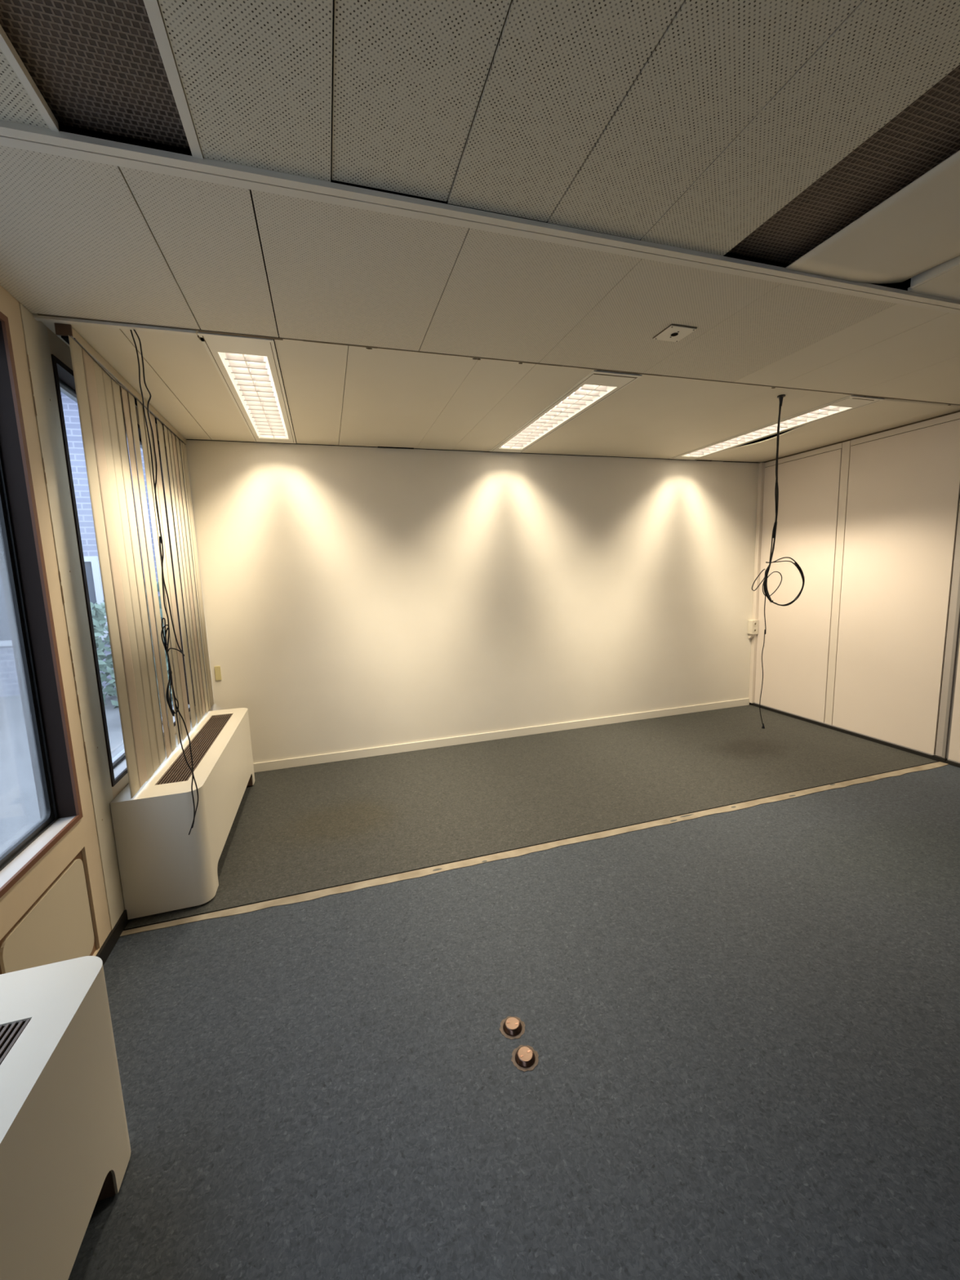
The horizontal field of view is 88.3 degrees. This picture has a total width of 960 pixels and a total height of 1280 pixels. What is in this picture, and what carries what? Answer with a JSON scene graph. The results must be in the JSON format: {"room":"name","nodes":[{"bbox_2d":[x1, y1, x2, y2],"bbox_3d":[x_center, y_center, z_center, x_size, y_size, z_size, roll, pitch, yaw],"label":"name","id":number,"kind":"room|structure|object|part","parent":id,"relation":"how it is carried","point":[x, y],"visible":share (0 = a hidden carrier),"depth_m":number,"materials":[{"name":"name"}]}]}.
{"room":"empty office room","nodes":[
{"label":"empty office room","id":0,"kind":"room"},
{"bbox_2d":[0,284,199,974],"bbox_3d":[-0.939,0.215,-0.521,0.124,2.900,9.000,-4,8,-17],"label":"wall","id":1,"kind":"structure","parent":0,"point":[68,904],"depth_m":1.95,"materials":[{"name":"beige paint"}]},
{"bbox_2d":[0,311,83,897],"bbox_3d":[-1.424,-0.100,1.007,0.126,1.858,1.760,-4,8,-17],"label":"window","id":2,"kind":"structure","parent":1,"relation":"in","point":[22,562],"depth_m":1.82,"materials":[{"name":"black metal"}]},
{"bbox_3d":[-1.446,-0.093,1.001,0.036,1.822,1.712,-4,8,-17],"label":"sash","id":3,"kind":"part","parent":2,"relation":"part of","materials":[{"name":"black metal"}]},
{"bbox_3d":[-1.371,0.803,1.138,0.059,0.005,1.712,-4,8,-17],"label":"sill","id":4,"kind":"part","parent":2,"relation":"part of","materials":[{"name":"grey metal"}]},
{"bbox_3d":[-1.510,1.085,1.752,0.009,0.402,0.518,-4,8,-17],"label":"spandrel panel","id":5,"kind":"part","parent":1,"relation":"part of","materials":[{"name":"beige"}]},
{"bbox_2d":[96,909,128,965],"bbox_3d":[-1.493,1.346,1.809,0.012,0.064,1.033,-4,8,-17],"label":"baseboard","id":6,"kind":"structure","parent":1,"relation":"attached to","point":[108,944],"depth_m":2.15,"materials":[{"name":"black rubber"}]},
{"bbox_2d":[33,314,197,336],"bbox_3d":[-1.457,-1.268,1.994,0.560,0.012,0.025,-4,8,-17],"label":"trim","id":7,"kind":"structure","parent":1,"relation":"attached to","point":[38,317],"depth_m":1.99,"materials":[{"name":"beige metal"}]},
{"bbox_2d":[50,354,195,786],"bbox_3d":[-2.000,-0.334,2.850,0.126,1.858,1.530,-4,8,-17],"label":"window","id":8,"kind":"structure","parent":1,"relation":"in","point":[64,376],"depth_m":2.21,"materials":[{"name":"black metal"}]},
{"bbox_3d":[-2.021,-0.327,2.845,0.036,1.822,1.482,-4,8,-17],"label":"sash","id":9,"kind":"part","parent":8,"relation":"part of","materials":[{"name":"black"}]},
{"bbox_2d":[54,323,213,798],"bbox_3d":[-1.886,-0.375,2.922,0.058,2.000,1.765,-4,8,-17],"label":"vertical blind","id":10,"kind":"object","parent":8,"relation":"attached to","point":[99,386],"visible":0.96,"depth_m":2.53,"materials":[{"name":"beige fabric"}]},
{"bbox_3d":[-1.924,-1.347,2.805,0.048,0.039,1.732,-4,8,-17],"label":"head rail","id":11,"kind":"part","parent":10,"relation":"part of","materials":[{"name":"beige metal"}]},
{"bbox_3d":[-1.885,-1.313,2.778,0.006,0.024,1.620,-4,8,-17],"label":"rail cord","id":12,"kind":"part","parent":10,"relation":"part of","materials":[{"name":"fabric"}]},
{"bbox_3d":[-1.946,0.570,2.982,0.059,0.005,1.482,-4,8,-17],"label":"sill","id":13,"kind":"part","parent":8,"relation":"part of","materials":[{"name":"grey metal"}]},
{"bbox_2d":[172,430,759,763],"bbox_3d":[0.361,-0.532,4.617,5.742,2.900,0.150,-4,8,-17],"label":"wall","id":14,"kind":"structure","parent":0,"point":[354,597],"depth_m":4.38,"materials":[{"name":"white paint"}]},
{"bbox_2d":[214,666,222,679],"bbox_3d":[-2.055,0.260,3.879,0.040,0.110,0.010,-4,8,-17],"label":"wall plate","id":15,"kind":"object","parent":14,"relation":"attached to","point":[217,668],"visible":1,"depth_m":3.88,"materials":[{"name":"beige plastic"}]},
{"bbox_2d":[186,439,759,462],"bbox_3d":[0.387,-1.660,4.392,5.322,0.006,0.019,-4,8,-17],"label":"trim","id":16,"kind":"structure","parent":14,"relation":"attached to","point":[186,439],"depth_m":4.17,"materials":[{"name":"black"}]},
{"bbox_2d":[253,697,749,772],"bbox_3d":[0.414,0.877,4.726,5.405,0.076,0.014,-4,8,-17],"label":"baseboard","id":17,"kind":"structure","parent":14,"relation":"attached to","point":[401,748],"depth_m":4.60,"materials":[{"name":"beige wood"}]},
{"bbox_2d":[747,619,758,638],"bbox_3d":[2.964,-0.118,5.367,0.084,0.197,0.064,-4,8,-17],"label":"power socket","id":18,"kind":"object","parent":14,"relation":"attached to","point":[753,624],"visible":1,"depth_m":5.34,"materials":[{"name":"beige plastic"}]},
{"bbox_2d":[0,0,959,462],"bbox_3d":[1.672,-1.253,0.107,5.742,0.334,9.300,-4,8,-17],"label":"ceiling","id":19,"kind":"structure","parent":0,"point":[818,137],"depth_m":1.42,"materials":[{"name":"beige"}]},
{"bbox_3d":[-0.291,-0.790,-1.890,0.470,0.012,6.245,-4,8,-17],"label":"panel","id":20,"kind":"part","parent":19,"relation":"part of","materials":[{"name":"white metal"}]},
{"bbox_3d":[-1.311,-1.225,1.559,0.577,0.012,0.884,-4,8,-17],"label":"panel","id":21,"kind":"part","parent":19,"relation":"part of","materials":[{"name":"white metal"}]},
{"bbox_3d":[-1.858,-1.376,2.791,0.266,0.012,1.796,-4,8,-17],"label":"panel","id":22,"kind":"part","parent":19,"relation":"part of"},
{"bbox_2d":[129,329,198,835],"bbox_3d":[-1.378,-0.183,2.171,0.094,2.210,0.024,-4,8,-17],"label":"hanging cable","id":23,"kind":"object","parent":19,"relation":"hanging from","point":[165,643],"visible":1,"depth_m":2.18,"materials":[{"name":"black plastic"}]},
{"bbox_3d":[-1.582,-1.396,2.874,0.304,0.012,1.796,-4,8,-17],"label":"panel","id":24,"kind":"part","parent":19,"relation":"part of","materials":[{"name":"white metal"}]},
{"bbox_3d":[-0.889,-1.256,1.687,0.300,0.012,0.884,-4,8,-17],"label":"panel","id":25,"kind":"part","parent":19,"relation":"part of","materials":[{"name":"white metal"}]},
{"bbox_3d":[0.381,-0.840,-1.686,0.302,0.012,6.245,-4,8,-17],"label":"panel","id":26,"kind":"part","parent":19,"relation":"part of","materials":[{"name":"white metal"}]},
{"bbox_2d":[197,331,296,443],"bbox_3d":[-1.305,-1.436,2.947,0.296,0.067,1.757,-4,8,-17],"label":"ceiling light","id":27,"kind":"object","parent":19,"relation":"attached to","point":[248,367],"visible":1,"depth_m":2.64,"materials":[{"name":"white metal"}]},
{"bbox_3d":[-1.013,-1.439,3.046,0.313,0.012,1.796,-4,8,-17],"label":"panel","id":28,"kind":"part","parent":19,"relation":"part of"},
{"bbox_3d":[-0.451,-1.289,1.820,0.610,0.012,0.884,-4,8,-17],"label":"panel","id":29,"kind":"part","parent":19,"relation":"part of","materials":[{"name":"white metal"}]},
{"bbox_3d":[-0.565,-1.472,3.182,0.619,0.012,1.796,-4,8,-17],"label":"panel","id":30,"kind":"part","parent":19,"relation":"part of","materials":[{"name":"white metal"}]},
{"bbox_3d":[0.678,-0.868,-1.597,0.313,0.012,6.245,-4,8,-17],"label":"panel","id":31,"kind":"part","parent":19,"relation":"part of","materials":[{"name":"white metal"}]},
{"bbox_3d":[-0.123,-1.505,3.316,0.302,0.012,1.796,-4,8,-17],"label":"panel","id":32,"kind":"part","parent":19,"relation":"part of","materials":[{"name":"white metal"}]},
{"bbox_2d":[0,120,959,314],"bbox_3d":[1.149,-1.333,1.817,5.442,0.016,0.059,-4,8,-17],"label":"ceiling beam","id":33,"kind":"structure","parent":19,"relation":"attached to","point":[12,135],"depth_m":1.40,"materials":[{"name":"beige metal"}]},
{"bbox_2d":[37,313,959,405],"bbox_3d":[0.870,-1.449,2.726,5.412,0.012,0.099,-4,8,-17],"label":"trim","id":34,"kind":"structure","parent":19,"relation":"attached to","point":[200,330],"depth_m":2.32,"materials":[{"name":"brown"}]},
{"bbox_3d":[0.188,-1.528,3.410,0.345,0.012,1.796,-4,8,-17],"label":"panel","id":35,"kind":"part","parent":19,"relation":"part of","materials":[{"name":"white metal"}]},
{"bbox_3d":[0.134,-1.333,1.997,0.609,0.012,0.884,-4,8,-17],"label":"panel","id":36,"kind":"part","parent":19,"relation":"part of","materials":[{"name":"white metal"}]},
{"bbox_2d":[489,370,641,453],"bbox_3d":[0.483,-1.569,3.488,0.296,0.067,1.757,-4,8,-17],"label":"ceiling light","id":37,"kind":"object","parent":19,"relation":"attached to","point":[593,389],"visible":0.99,"depth_m":3.22,"materials":[{"name":"white metal"}]},
{"bbox_3d":[0.978,-0.886,-1.506,0.307,0.012,6.245,-4,8,-17],"label":"panel","id":38,"kind":"part","parent":19,"relation":"part of","materials":[{"name":"white metal"}]},
{"bbox_3d":[0.757,-1.571,3.582,0.311,0.012,1.796,-4,8,-17],"label":"panel","id":39,"kind":"part","parent":19,"relation":"part of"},
{"bbox_3d":[1.054,-1.593,3.672,0.310,0.012,1.796,-4,8,-17],"label":"panel","id":40,"kind":"part","parent":19,"relation":"part of","materials":[{"name":"white"}]},
{"bbox_3d":[0.717,-1.376,2.173,0.608,0.012,0.884,-4,8,-17],"label":"panel","id":41,"kind":"part","parent":19,"relation":"part of","materials":[{"name":"white metal"}]},
{"bbox_2d":[653,324,697,342],"bbox_3d":[0.875,-1.378,2.225,0.136,0.008,0.133,-4,8,-17],"label":"plate","id":42,"kind":"object","parent":19,"relation":"attached to","point":[673,332],"visible":1,"depth_m":2.21,"materials":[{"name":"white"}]},
{"bbox_3d":[1.355,-1.615,3.763,0.320,0.012,1.796,-4,8,-17],"label":"panel","id":43,"kind":"part","parent":19,"relation":"part of","materials":[{"name":"white"}]},
{"bbox_3d":[1.283,-0.908,-1.413,0.324,0.012,6.245,-4,8,-17],"label":"panel","id":44,"kind":"part","parent":19,"relation":"part of","materials":[{"name":"white metal"}]},
{"bbox_3d":[1.660,-1.638,3.855,0.320,0.012,1.796,-4,8,-17],"label":"panel","id":45,"kind":"part","parent":19,"relation":"part of","materials":[{"name":"white"}]},
{"bbox_3d":[1.964,-1.661,3.947,0.316,0.012,1.796,-4,8,-17],"label":"panel","id":46,"kind":"part","parent":19,"relation":"part of","materials":[{"name":"white"}]},
{"bbox_3d":[1.299,-1.419,2.349,0.608,0.012,0.884,-4,8,-17],"label":"panel","id":47,"kind":"part","parent":19,"relation":"part of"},
{"bbox_2d":[669,395,884,459],"bbox_3d":[2.244,-1.701,4.021,0.296,0.067,1.757,-4,8,-17],"label":"ceiling light","id":48,"kind":"object","parent":19,"relation":"attached to","point":[847,403],"visible":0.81,"depth_m":3.78,"materials":[{"name":"white metal"}]},
{"bbox_2d":[751,394,804,728],"bbox_3d":[1.988,-0.473,3.277,0.437,2.169,0.048,-4,8,-17],"label":"hanging cable","id":49,"kind":"object","parent":19,"relation":"hanging from","point":[780,397],"visible":1,"depth_m":3.25,"materials":[{"name":"black plastic"}]},
{"bbox_3d":[1.597,-0.930,-1.318,0.326,0.012,6.245,-4,8,-17],"label":"panel","id":50,"kind":"part","parent":19,"relation":"part of","materials":[{"name":"white metal"}]},
{"bbox_3d":[2.797,-1.704,4.202,0.859,0.042,1.796,-4,8,-17],"label":"panel","id":51,"kind":"part","parent":19,"relation":"part of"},
{"bbox_3d":[1.740,-1.452,2.483,0.311,0.012,0.884,-4,8,-17],"label":"panel","id":52,"kind":"part","parent":19,"relation":"part of","materials":[{"name":"white metal"}]},
{"bbox_3d":[2.179,-1.485,2.615,0.603,0.012,0.884,-4,8,-17],"label":"panel","id":53,"kind":"part","parent":19,"relation":"part of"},
{"bbox_3d":[2.292,-0.988,-1.110,0.586,0.034,6.243,-4,8,-17],"label":"panel","id":54,"kind":"part","parent":19,"relation":"part of","materials":[{"name":"white metal"}]},
{"bbox_3d":[3.038,-1.549,2.875,1.190,0.012,0.884,-4,8,-17],"label":"panel","id":55,"kind":"part","parent":19,"relation":"part of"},
{"bbox_3d":[2.906,-1.026,-0.922,0.626,0.012,6.245,-4,8,-17],"label":"panel","id":56,"kind":"part","parent":19,"relation":"part of","materials":[{"name":"white metal"}]},
{"bbox_2d":[67,704,959,1279],"bbox_3d":[1.763,1.513,0.486,5.742,0.120,9.300,-4,8,-17],"label":"floor","id":57,"kind":"structure","parent":0,"point":[743,1025],"depth_m":1.71,"materials":[{"name":"grey carpet"}]},
{"bbox_2d":[0,955,130,1279],"bbox_3d":[-0.930,1.232,0.579,0.384,0.587,1.555,-4,8,-17],"label":"radiator cover","id":58,"kind":"object","parent":57,"relation":"on","point":[65,1147],"visible":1,"depth_m":1.08,"materials":[{"name":"beige metal"}]},
{"bbox_2d":[0,1018,30,1064],"bbox_3d":[-0.914,0.950,0.541,0.142,0.017,1.203,-4,8,-17],"label":"grille","id":59,"kind":"object","parent":58,"relation":"attached to","point":[6,1058],"depth_m":1.09,"materials":[{"name":"brown metal"}]},
{"bbox_3d":[-0.942,0.945,0.538,0.378,0.006,1.555,-4,8,-17],"label":"plate","id":60,"kind":"part","parent":58,"relation":"part of","materials":[{"name":"beige metal"}]},
{"bbox_2d":[110,707,254,919],"bbox_3d":[-1.717,0.917,3.066,0.362,0.587,1.580,-4,8,-17],"label":"radiator cover","id":61,"kind":"object","parent":57,"relation":"on","point":[163,868],"visible":1,"depth_m":2.37,"materials":[{"name":"beige metal"}]},
{"bbox_3d":[-1.726,0.630,3.026,0.362,0.006,1.580,-4,8,-17],"label":"plate","id":62,"kind":"part","parent":61,"relation":"part of","materials":[{"name":"beige metal"}]},
{"bbox_2d":[155,713,232,785],"bbox_3d":[-1.706,0.634,3.036,0.143,0.017,1.281,-4,8,-17],"label":"grille","id":63,"kind":"object","parent":61,"relation":"attached to","point":[200,729],"depth_m":2.88,"materials":[{"name":"brown metal"}]},
{"bbox_2d":[499,1016,524,1039],"bbox_3d":[0.111,1.330,1.707,0.091,0.017,0.090,-4,8,-17],"label":"floor outlet","id":64,"kind":"object","parent":57,"relation":"on","point":[511,1027],"visible":1,"depth_m":1.70,"materials":[{"name":"brown metal"}]},
{"bbox_2d":[511,1044,538,1071],"bbox_3d":[0.145,1.343,1.599,0.091,0.019,0.090,-4,8,-17],"label":"floor outlet","id":65,"kind":"object","parent":57,"relation":"on","point":[524,1058],"visible":1,"depth_m":1.59,"materials":[{"name":"brown metal"}]},
{"bbox_2d":[120,761,948,936],"bbox_3d":[0.964,1.133,2.998,5.422,0.005,0.078,-4,8,-17],"label":"trim","id":66,"kind":"structure","parent":57,"relation":"on","point":[422,872],"depth_m":2.74,"materials":[{"name":"brown wood"}]},
{"bbox_2d":[754,410,959,763],"bbox_3d":[4.383,-0.181,1.089,0.151,2.900,9.000,-4,8,-17],"label":"wall","id":67,"kind":"structure","parent":0,"point":[869,522],"depth_m":4.25,"materials":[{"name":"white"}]},
{"bbox_2d":[748,462,764,702],"bbox_3d":[2.981,-0.574,5.327,0.046,2.566,0.044,-4,8,-17],"label":"trim","id":68,"kind":"structure","parent":67,"relation":"attached to","point":[761,465],"depth_m":5.29,"materials":[{"name":"beige paint"}]},
{"bbox_3d":[3.128,-0.502,4.932,0.020,2.506,0.806,-4,8,-17],"label":"wall panel","id":69,"kind":"part","parent":67,"relation":"part of","materials":[{"name":"white"}]},
{"bbox_3d":[3.260,-0.473,4.507,0.019,2.556,0.069,-4,8,-17],"label":"panel post","id":70,"kind":"part","parent":67,"relation":"part of","materials":[{"name":"beige paint"}]},
{"bbox_2d":[749,702,959,767],"bbox_3d":[4.352,1.244,1.259,0.038,0.034,8.998,-4,8,-17],"label":"baseboard","id":71,"kind":"structure","parent":67,"relation":"attached to","point":[935,757],"depth_m":4.32,"materials":[{"name":"black rubber"}]},
{"bbox_3d":[3.393,-0.394,4.084,0.020,2.506,0.817,-4,8,-17],"label":"wall panel","id":72,"kind":"part","parent":67,"relation":"part of","materials":[{"name":"white"}]},
{"bbox_2d":[935,502,959,758],"bbox_3d":[3.521,-0.363,3.644,0.018,2.556,0.084,-4,8,-17],"label":"trim","id":73,"kind":"structure","parent":67,"relation":"attached to","point":[953,639],"depth_m":3.71,"materials":[{"name":"beige wood"}]},
{"bbox_3d":[3.668,-0.283,3.203,0.020,2.506,0.854,-4,8,-17],"label":"wall panel","id":74,"kind":"part","parent":67,"relation":"part of","materials":[{"name":"white"}]},
{"label":"outside","id":75,"kind":"structure","parent":0,"visible":0},
{"bbox_2d":[0,687,173,853],"bbox_3d":[-9.202,1.960,2.925,13.850,0.050,30.000,-4,8,-17],"label":"ground","id":76,"kind":"structure","parent":75,"point":[19,804],"depth_m":5.61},
{"bbox_2d":[0,391,164,697],"bbox_3d":[-10.456,-1.856,9.331,12.100,5.850,2.600,-4,8,-17],"label":"brick building","id":77,"kind":"structure","parent":76,"relation":"on","point":[9,683],"depth_m":9.22,"materials":[{"name":"grey brick"}]},
{"bbox_2d":[89,600,168,708],"bbox_3d":[-6.047,0.193,8.556,1.846,1.828,1.479,-4,8,-17],"label":"shrub","id":78,"kind":"object","parent":76,"relation":"on","point":[99,629],"visible":0.13,"depth_m":8.07,"materials":[{"name":"green plant"}]},
{"bbox_2d":[144,581,173,715],"bbox_3d":[-4.655,0.151,7.491,1.495,2.136,1.444,-4,8,-17],"label":"shrub","id":79,"kind":"object","parent":76,"relation":"on","point":[157,584],"visible":0.02,"depth_m":7.10,"materials":[{"name":"green plant"}]}
]}

